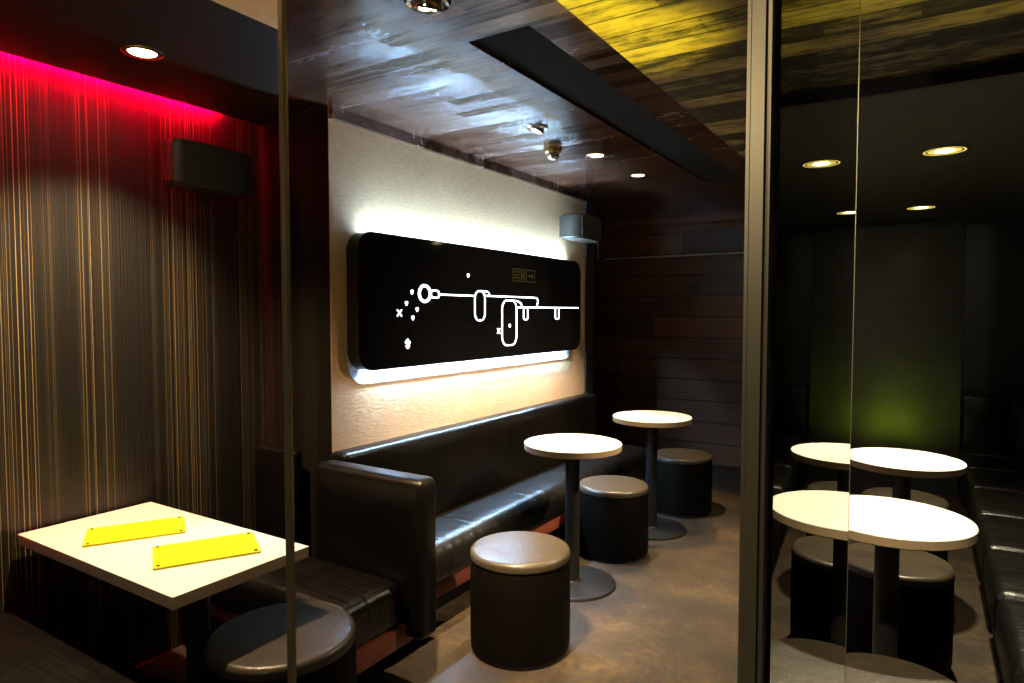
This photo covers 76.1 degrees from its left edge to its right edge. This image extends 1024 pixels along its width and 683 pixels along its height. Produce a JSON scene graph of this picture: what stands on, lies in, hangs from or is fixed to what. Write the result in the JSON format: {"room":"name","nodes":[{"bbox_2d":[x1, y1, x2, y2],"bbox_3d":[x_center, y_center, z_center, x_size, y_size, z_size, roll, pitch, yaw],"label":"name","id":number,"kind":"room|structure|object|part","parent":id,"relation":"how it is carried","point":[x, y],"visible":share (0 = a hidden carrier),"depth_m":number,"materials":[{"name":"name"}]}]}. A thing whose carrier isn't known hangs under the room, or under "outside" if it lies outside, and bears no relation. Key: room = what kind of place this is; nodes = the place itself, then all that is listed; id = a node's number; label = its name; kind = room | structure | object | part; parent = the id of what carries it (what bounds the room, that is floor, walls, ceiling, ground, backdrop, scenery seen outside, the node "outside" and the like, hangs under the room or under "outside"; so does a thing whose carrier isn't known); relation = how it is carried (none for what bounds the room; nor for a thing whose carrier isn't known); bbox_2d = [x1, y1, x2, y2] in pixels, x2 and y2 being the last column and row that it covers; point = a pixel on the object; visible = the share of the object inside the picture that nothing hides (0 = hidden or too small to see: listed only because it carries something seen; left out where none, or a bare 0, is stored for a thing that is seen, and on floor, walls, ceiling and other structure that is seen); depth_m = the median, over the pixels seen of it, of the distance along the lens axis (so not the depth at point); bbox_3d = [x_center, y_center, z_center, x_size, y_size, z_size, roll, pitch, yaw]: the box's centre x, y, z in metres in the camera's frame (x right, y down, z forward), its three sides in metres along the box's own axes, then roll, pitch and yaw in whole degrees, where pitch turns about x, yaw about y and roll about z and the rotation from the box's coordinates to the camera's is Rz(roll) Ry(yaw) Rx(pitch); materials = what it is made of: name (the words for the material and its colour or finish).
{"room":"bar","nodes":[
{"label":"bar","id":0,"kind":"room"},
{"bbox_2d":[0,52,264,667],"bbox_3d":[-2.645,0.127,1.457,0.100,2.780,4.820,2,3,32],"label":"wall","id":1,"kind":"structure","parent":0,"point":[132,348],"depth_m":2.81,"materials":[{"name":"brown wood"}]},
{"bbox_2d":[161,138,252,196],"bbox_3d":[-1.432,-0.806,3.076,0.174,0.202,0.430,2,3,32],"label":"loudspeaker","id":2,"kind":"object","parent":1,"relation":"attached to","point":[193,165],"visible":1,"depth_m":2.98,"materials":[{"name":"plastic"}]},
{"bbox_2d":[183,142,252,193],"bbox_3d":[-1.361,-0.805,3.054,0.022,0.170,0.369,1,3,29],"label":"grille","id":3,"kind":"object","parent":2,"relation":"attached to","point":[209,167],"depth_m":3.03,"materials":[{"name":"plastic"}]},
{"bbox_2d":[260,106,331,557],"bbox_3d":[-1.120,0.102,3.391,0.608,2.660,0.082,2,3,32],"label":"wall","id":4,"kind":"structure","parent":0,"point":[308,130],"depth_m":3.29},
{"bbox_2d":[0,0,745,224],"bbox_3d":[-0.747,-1.138,2.923,2.760,0.082,9.420,2,3,32],"label":"ceiling","id":5,"kind":"structure","parent":0,"point":[387,62],"depth_m":2.72,"materials":[{"name":"brown wood"}]},
{"bbox_2d":[120,44,163,60],"bbox_3d":[-1.376,-1.074,2.437,0.144,0.006,0.144,2,3,32],"label":"recessed light","id":6,"kind":"object","parent":5,"relation":"in","point":[142,52],"visible":1,"depth_m":2.43,"materials":[{"name":"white metal"}]},
{"bbox_2d":[404,0,450,13],"bbox_3d":[-0.268,-1.070,2.084,0.150,0.054,0.150,2,3,32],"label":"spotlight","id":7,"kind":"object","parent":5,"relation":"attached to","point":[420,6],"visible":1,"depth_m":2.07,"materials":[{"name":"silver metal"}]},
{"bbox_2d":[526,124,547,134],"bbox_3d":[0.133,-1.131,3.490,0.120,0.050,0.120,2,3,32],"label":"spotlight","id":8,"kind":"object","parent":5,"relation":"attached to","point":[536,128],"visible":1,"depth_m":3.46,"materials":[{"name":"silver metal"}]},
{"bbox_2d":[544,145,561,159],"bbox_3d":[0.245,-1.124,3.912,0.112,0.076,0.112,2,3,32],"label":"spotlight","id":9,"kind":"object","parent":5,"relation":"attached to","point":[552,152],"visible":1,"depth_m":3.88,"materials":[{"name":"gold metal"}]},
{"bbox_2d":[586,153,606,157],"bbox_3d":[0.531,-1.167,4.110,0.128,0.006,0.128,2,3,32],"label":"recessed light","id":10,"kind":"object","parent":5,"relation":"in","point":[591,155],"visible":1,"depth_m":4.11,"materials":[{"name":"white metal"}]},
{"bbox_2d":[629,173,646,177],"bbox_3d":[0.905,-1.193,4.704,0.128,0.006,0.128,2,3,32],"label":"recessed light","id":11,"kind":"object","parent":5,"relation":"in","point":[635,175],"visible":1,"depth_m":4.70,"materials":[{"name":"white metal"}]},
{"bbox_2d":[328,115,584,452],"bbox_3d":[-0.175,0.058,4.403,0.100,2.660,2.799,2,3,32],"label":"wall","id":12,"kind":"structure","parent":0,"point":[377,183],"depth_m":3.81,"materials":[{"name":"beige paint"}]},
{"bbox_2d":[328,106,587,201],"bbox_3d":[-0.121,-1.150,4.316,0.028,0.057,2.798,2,3,32],"label":"trim","id":13,"kind":"structure","parent":12,"relation":"attached to","point":[337,114],"depth_m":3.83,"materials":[{"name":"brown wood"}]},
{"bbox_2d":[346,231,580,383],"bbox_3d":[-0.136,-0.206,4.268,0.099,0.776,2.445,2,3,32],"label":"light panel","id":14,"kind":"object","parent":12,"relation":"attached to","point":[417,307],"visible":1,"depth_m":3.84,"materials":[{"name":"black plastic"}]},
{"bbox_2d":[559,213,601,242],"bbox_3d":[0.540,-0.889,5.181,0.234,0.185,0.470,2,3,32],"label":"loudspeaker","id":15,"kind":"object","parent":12,"relation":"attached to","point":[576,227],"visible":1,"depth_m":5.01,"materials":[{"name":"plastic"}]},
{"bbox_2d":[582,215,601,239],"bbox_3d":[0.634,-0.888,5.145,0.027,0.153,0.410,1,3,28],"label":"grille","id":16,"kind":"object","parent":15,"relation":"attached to","point":[591,226],"depth_m":5.09,"materials":[{"name":"plastic"}]},
{"bbox_2d":[136,465,1001,682],"bbox_3d":[-0.011,1.497,2.631,4.440,0.060,9.520,2,3,32],"label":"floor","id":17,"kind":"structure","parent":0,"point":[671,615],"depth_m":3.27,"materials":[{"name":"stone"}]},
{"bbox_2d":[0,613,137,682],"bbox_3d":[-1.626,1.055,1.980,1.075,0.880,0.605,2,3,32],"label":"bench","id":18,"kind":"object","parent":17,"relation":"on","point":[29,653],"visible":1,"depth_m":2.11,"materials":[{"name":"black leather"}]},
{"bbox_2d":[18,502,308,682],"bbox_3d":[-1.321,1.108,2.469,1.050,0.730,0.512,2,3,32],"label":"rectangular table","id":19,"kind":"object","parent":17,"relation":"on","point":[127,566],"visible":0.7,"depth_m":2.31,"materials":[{"name":"white laminate"}]},
{"bbox_2d":[82,516,185,547],"bbox_3d":[-1.459,0.734,2.543,0.337,0.011,0.215,-1,3,-29],"label":"menu","id":20,"kind":"object","parent":19,"relation":"on","point":[112,534],"visible":1,"depth_m":2.52,"materials":[{"name":"yellow plastic"}]},
{"bbox_2d":[153,532,260,569],"bbox_3d":[-1.093,0.743,2.341,0.338,0.011,0.232,-1,3,-29],"label":"menu","id":21,"kind":"object","parent":19,"relation":"on","point":[242,544],"visible":1,"depth_m":2.32,"materials":[{"name":"yellow plastic"}]},
{"bbox_2d":[203,602,356,682],"bbox_3d":[-0.785,1.236,2.252,0.493,0.495,0.492,2,3,42],"label":"stool","id":22,"kind":"object","parent":17,"relation":"on","point":[251,647],"visible":0.94,"depth_m":2.15,"materials":[{"name":"leather"}]},
{"bbox_2d":[277,0,296,682],"bbox_3d":[-0.447,0.249,1.310,0.080,2.548,0.080,2,3,32],"label":"metal post","id":23,"kind":"object","parent":17,"relation":"on","point":[281,4],"visible":1,"depth_m":1.29,"materials":[{"name":"metal"}]},
{"bbox_2d":[210,444,435,675],"bbox_3d":[-0.944,1.000,2.935,1.195,0.905,0.492,2,3,32],"label":"bench","id":24,"kind":"object","parent":17,"relation":"on","point":[375,560],"visible":0.71,"depth_m":2.79,"materials":[{"name":"black leather"}]},
{"bbox_3d":[-1.182,0.764,3.311,0.300,0.465,0.080,2,3,32],"label":"backrest","id":25,"kind":"part","parent":24,"relation":"part of","materials":[{"name":"black leather"}]},
{"bbox_3d":[-1.083,1.319,3.024,0.880,0.260,0.250,2,3,32],"label":"frame","id":26,"kind":"part","parent":24,"relation":"part of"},
{"bbox_2d":[210,556,399,648],"bbox_3d":[-1.017,1.091,2.908,1.105,0.206,0.360,2,3,32],"label":"seat cushion","id":27,"kind":"object","parent":24,"relation":"on","point":[370,593],"depth_m":2.71,"materials":[{"name":"black leather"}]},
{"bbox_3d":[-0.981,1.232,2.965,1.110,0.084,0.335,2,3,32],"label":"rail","id":28,"kind":"part","parent":24,"relation":"part of","materials":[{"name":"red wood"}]},
{"bbox_3d":[-0.621,0.910,2.936,0.655,0.685,0.140,2,3,32],"label":"backrest","id":29,"kind":"part","parent":24,"relation":"part of","materials":[{"name":"black leather"}]},
{"bbox_2d":[331,393,645,609],"bbox_3d":[0.131,0.938,4.374,0.502,0.905,3.105,2,3,32],"label":"bench","id":30,"kind":"object","parent":17,"relation":"on","point":[487,483],"visible":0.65,"depth_m":3.96,"materials":[{"name":"black leather"}]},
{"bbox_3d":[-0.090,0.788,4.357,0.139,0.605,2.820,2,3,32],"label":"backrest","id":31,"kind":"part","parent":30,"relation":"part of","materials":[{"name":"black leather"}]},
{"bbox_3d":[0.045,1.253,4.439,0.270,0.270,3.070,2,3,32],"label":"frame","id":32,"kind":"part","parent":30,"relation":"part of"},
{"bbox_3d":[0.224,1.175,4.302,0.165,0.080,3.065,2,3,32],"label":"rail","id":33,"kind":"part","parent":30,"relation":"part of","materials":[{"name":"red wood"}]},
{"bbox_2d":[436,444,645,582],"bbox_3d":[0.187,1.035,4.352,0.373,0.213,3.090,2,3,32],"label":"seat cushion","id":34,"kind":"object","parent":30,"relation":"on","point":[533,499],"depth_m":3.92,"materials":[{"name":"black leather"}]},
{"bbox_2d":[470,531,570,670],"bbox_3d":[0.039,1.205,3.102,0.474,0.481,0.475,2,3,32],"label":"stool","id":35,"kind":"object","parent":17,"relation":"on","point":[520,580],"visible":1,"depth_m":2.91,"materials":[{"name":"leather"}]},
{"bbox_3d":[0.039,0.987,3.093,0.473,0.043,0.473,2,3,32],"label":"seat","id":36,"kind":"part","parent":35,"relation":"part of","materials":[{"name":"leather"}]},
{"bbox_2d":[524,433,621,601],"bbox_3d":[0.352,0.999,3.815,0.564,0.830,0.564,2,3,32],"label":"round table","id":37,"kind":"object","parent":17,"relation":"on","point":[587,583],"visible":0.84,"depth_m":3.77,"materials":[{"name":"white laminate"}]},
{"bbox_2d":[580,475,648,563],"bbox_3d":[0.668,1.161,4.325,0.460,0.462,0.461,1,3,12],"label":"stool","id":38,"kind":"object","parent":17,"relation":"on","point":[614,509],"visible":0.94,"depth_m":4.13,"materials":[{"name":"leather"}]},
{"bbox_3d":[0.668,0.951,4.316,0.459,0.042,0.459,1,3,12],"label":"seat","id":39,"kind":"part","parent":38,"relation":"part of","materials":[{"name":"leather"}]},
{"bbox_2d":[613,410,691,540],"bbox_3d":[1.019,0.957,4.781,0.564,0.830,0.564,2,3,32],"label":"round table","id":40,"kind":"object","parent":17,"relation":"on","point":[659,529],"visible":0.89,"depth_m":4.74,"materials":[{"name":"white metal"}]},
{"bbox_2d":[657,448,712,518],"bbox_3d":[1.359,1.122,5.229,0.460,0.462,0.461,-1,3,-18],"label":"stool","id":41,"kind":"object","parent":17,"relation":"on","point":[684,476],"visible":0.88,"depth_m":5.04,"materials":[{"name":"leather"}]},
{"bbox_3d":[1.359,0.911,5.220,0.459,0.042,0.459,-1,3,-18],"label":"seat","id":42,"kind":"part","parent":41,"relation":"part of","materials":[{"name":"leather"}]},
{"bbox_2d":[737,0,860,682],"bbox_3d":[0.433,0.342,0.905,0.027,2.398,1.057,1,3,30],"label":"glass screen","id":43,"kind":"object","parent":17,"relation":"on","point":[803,56],"visible":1,"depth_m":0.56,"materials":[{"name":"glass"}]},
{"bbox_3d":[0.167,0.361,0.462,0.016,2.398,0.022,2,3,32],"label":"post","id":44,"kind":"part","parent":43,"relation":"part of","materials":[{"name":"metal"}]},
{"bbox_2d":[845,653,954,682],"bbox_3d":[1.134,1.265,1.957,0.460,0.462,0.461,1,3,22],"label":"stool","id":45,"kind":"object","parent":17,"relation":"on","point":[860,667],"visible":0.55,"depth_m":2.04,"materials":[{"name":"leather"}]},
{"bbox_2d":[846,543,954,676],"bbox_3d":[1.747,1.219,2.998,0.460,0.462,0.461,-1,3,-28],"label":"stool","id":46,"kind":"object","parent":17,"relation":"on","point":[926,580],"visible":0.59,"depth_m":2.80,"materials":[{"name":"leather"}]},
{"bbox_3d":[1.747,1.009,2.989,0.459,0.042,0.459,-1,3,-28],"label":"seat","id":47,"kind":"part","parent":46,"relation":"part of","materials":[{"name":"leather"}]},
{"bbox_2d":[860,487,948,561],"bbox_3d":[2.395,1.175,4.007,0.460,0.462,0.461,0,3,-3],"label":"stool","id":48,"kind":"object","parent":17,"relation":"on","point":[916,496],"visible":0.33,"depth_m":3.97,"materials":[{"name":"leather"}]},
{"bbox_3d":[2.395,0.965,3.997,0.459,0.042,0.459,0,3,-3],"label":"seat","id":49,"kind":"part","parent":48,"relation":"part of","materials":[{"name":"leather"}]},
{"bbox_2d":[850,447,966,623],"bbox_3d":[2.074,1.024,3.493,0.564,0.810,0.564,2,3,32],"label":"round table","id":50,"kind":"object","parent":17,"relation":"on","point":[903,464],"visible":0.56,"depth_m":3.42,"materials":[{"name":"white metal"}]},
{"bbox_2d":[849,495,978,657],"bbox_3d":[1.433,1.066,2.512,0.564,0.810,0.564,2,3,32],"label":"round table","id":51,"kind":"object","parent":17,"relation":"on","point":[892,525],"visible":0.73,"depth_m":2.47,"materials":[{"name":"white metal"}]},
{"bbox_2d":[959,394,1010,506],"bbox_3d":[3.904,0.903,5.398,0.332,0.885,0.419,2,3,32],"label":"bench","id":52,"kind":"object","parent":17,"relation":"on","point":[985,419],"visible":0.41,"depth_m":5.45,"materials":[{"name":"black leather"}]},
{"bbox_3d":[3.883,1.227,5.376,0.328,0.240,0.300,2,3,32],"label":"frame","id":53,"kind":"part","parent":52,"relation":"part of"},
{"bbox_2d":[960,448,1010,459],"bbox_3d":[3.871,1.000,5.351,0.332,0.215,0.298,2,3,32],"label":"seat cushion","id":54,"kind":"object","parent":52,"relation":"on","point":[997,452],"depth_m":5.33,"materials":[{"name":"black leather"}]},
{"bbox_3d":[3.982,0.768,5.516,0.332,0.625,0.127,2,3,32],"label":"backrest","id":55,"kind":"part","parent":52,"relation":"part of","materials":[{"name":"black leather"}]},
{"bbox_2d":[961,398,1023,682],"bbox_3d":[2.574,1.000,3.175,0.479,0.885,5.440,2,3,32],"label":"bench","id":56,"kind":"object","parent":17,"relation":"on","point":[993,486],"visible":0.97,"depth_m":3.38,"materials":[{"name":"black leather"}]},
{"bbox_3d":[2.506,1.329,3.043,0.425,0.240,5.080,2,3,32],"label":"frame","id":57,"kind":"part","parent":56,"relation":"part of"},
{"bbox_2d":[961,454,1021,486],"bbox_3d":[3.646,1.015,4.990,0.350,0.217,0.546,2,3,32],"label":"seat cushion","id":58,"kind":"object","parent":56,"relation":"on","point":[972,461],"depth_m":4.92,"materials":[{"name":"black leather"}]},
{"bbox_2d":[964,468,1023,509],"bbox_3d":[3.325,1.037,4.484,0.350,0.217,0.646,2,3,32],"label":"seat cushion","id":59,"kind":"object","parent":56,"relation":"on","point":[984,478],"depth_m":4.44,"materials":[{"name":"black leather"}]},
{"bbox_2d":[969,488,1023,523],"bbox_3d":[2.977,1.061,3.935,0.350,0.217,0.646,2,3,32],"label":"seat cushion","id":60,"kind":"object","parent":56,"relation":"on","point":[998,502],"depth_m":3.91,"materials":[{"name":"black leather"}]},
{"bbox_2d":[975,514,1023,578],"bbox_3d":[2.629,1.085,3.386,0.350,0.217,0.646,2,3,32],"label":"seat cushion","id":61,"kind":"object","parent":56,"relation":"on","point":[1001,532],"depth_m":3.37,"materials":[{"name":"black leather"}]},
{"bbox_2d":[983,549,1023,631],"bbox_3d":[2.282,1.109,2.838,0.350,0.217,0.646,2,3,32],"label":"seat cushion","id":62,"kind":"object","parent":56,"relation":"on","point":[1003,568],"depth_m":2.85,"materials":[{"name":"black leather"}]},
{"bbox_2d":[995,599,1023,682],"bbox_3d":[1.934,1.133,2.289,0.350,0.217,0.646,2,3,32],"label":"seat cushion","id":63,"kind":"object","parent":56,"relation":"on","point":[1009,633],"depth_m":2.36,"materials":[{"name":"black leather"}]},
{"bbox_3d":[2.716,0.874,3.079,0.142,0.625,5.440,2,3,32],"label":"backrest","id":64,"kind":"part","parent":56,"relation":"part of","materials":[{"name":"black leather"}]},
{"bbox_2d":[1016,676,1023,682],"bbox_3d":[1.586,1.157,1.740,0.350,0.217,0.646,2,3,32],"label":"seat cushion","id":65,"kind":"object","parent":56,"relation":"on","point":[1020,679],"depth_m":2.05,"materials":[{"name":"black leather"}]},
{"bbox_2d":[584,195,593,392],"bbox_3d":[0.575,0.003,5.666,0.215,2.660,0.140,2,3,32],"label":"wall pier","id":66,"kind":"object","parent":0,"point":[589,206],"visible":0.07,"depth_m":5.58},
{"bbox_2d":[596,243,598,258],"bbox_3d":[0.735,-0.795,5.665,0.024,0.158,0.085,2,3,32],"label":"cable","id":67,"kind":"object","parent":66,"relation":"attached to","point":[596,243],"visible":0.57,"depth_m":5.68,"materials":[{"name":"plastic"}]},
{"bbox_2d":[557,0,1023,225],"bbox_3d":[1.087,-0.998,1.768,1.580,0.260,9.420,2,3,32],"label":"ceiling","id":68,"kind":"structure","parent":0,"point":[695,51],"depth_m":2.35,"materials":[{"name":"brown wood"}]},
{"bbox_2d":[905,205,936,209],"bbox_3d":[3.056,-1.001,4.891,0.200,0.007,0.200,2,3,32],"label":"recessed light","id":69,"kind":"object","parent":68,"relation":"in","point":[919,207],"visible":1,"depth_m":4.87,"materials":[{"name":"gold metal"}]},
{"bbox_2d":[859,56,1023,99],"bbox_3d":[1.513,-1.006,2.179,1.300,0.280,0.028,2,3,32],"label":"trim","id":70,"kind":"structure","parent":68,"relation":"attached to","point":[1014,66],"depth_m":2.21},
{"bbox_2d":[920,145,969,155],"bbox_3d":[2.101,-0.926,3.178,0.200,0.007,0.200,2,3,32],"label":"recessed light","id":71,"kind":"object","parent":68,"relation":"in","point":[948,149],"visible":1,"depth_m":3.16,"materials":[{"name":"gold metal"}]},
{"bbox_2d":[593,217,1023,494],"bbox_3d":[2.509,-0.036,6.547,4.440,2.660,0.100,2,3,32],"label":"wall","id":72,"kind":"structure","parent":0,"point":[668,333],"depth_m":6.84,"materials":[{"name":"brown wood"}]},
{"bbox_2d":[605,252,743,261],"bbox_3d":[1.835,-0.891,6.838,1.850,0.038,0.072,2,3,32],"label":"wall rail","id":73,"kind":"object","parent":72,"relation":"attached to","point":[738,253],"visible":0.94,"depth_m":6.88,"materials":[{"name":"wood"}]},
{"bbox_2d":[609,212,744,229],"bbox_3d":[2.668,-1.228,6.241,3.700,0.069,0.160,2,3,32],"label":"trim","id":74,"kind":"structure","parent":72,"relation":"attached to","point":[735,216],"depth_m":6.76,"materials":[{"name":"brown wood"}]},
{"bbox_2d":[850,219,965,496],"bbox_3d":[3.310,0.138,5.929,1.262,2.368,0.060,2,3,32],"label":"wall panel","id":75,"kind":"object","parent":72,"relation":"attached to","point":[909,279],"visible":0.56,"depth_m":5.77,"materials":[{"name":"paint"}]}
]}

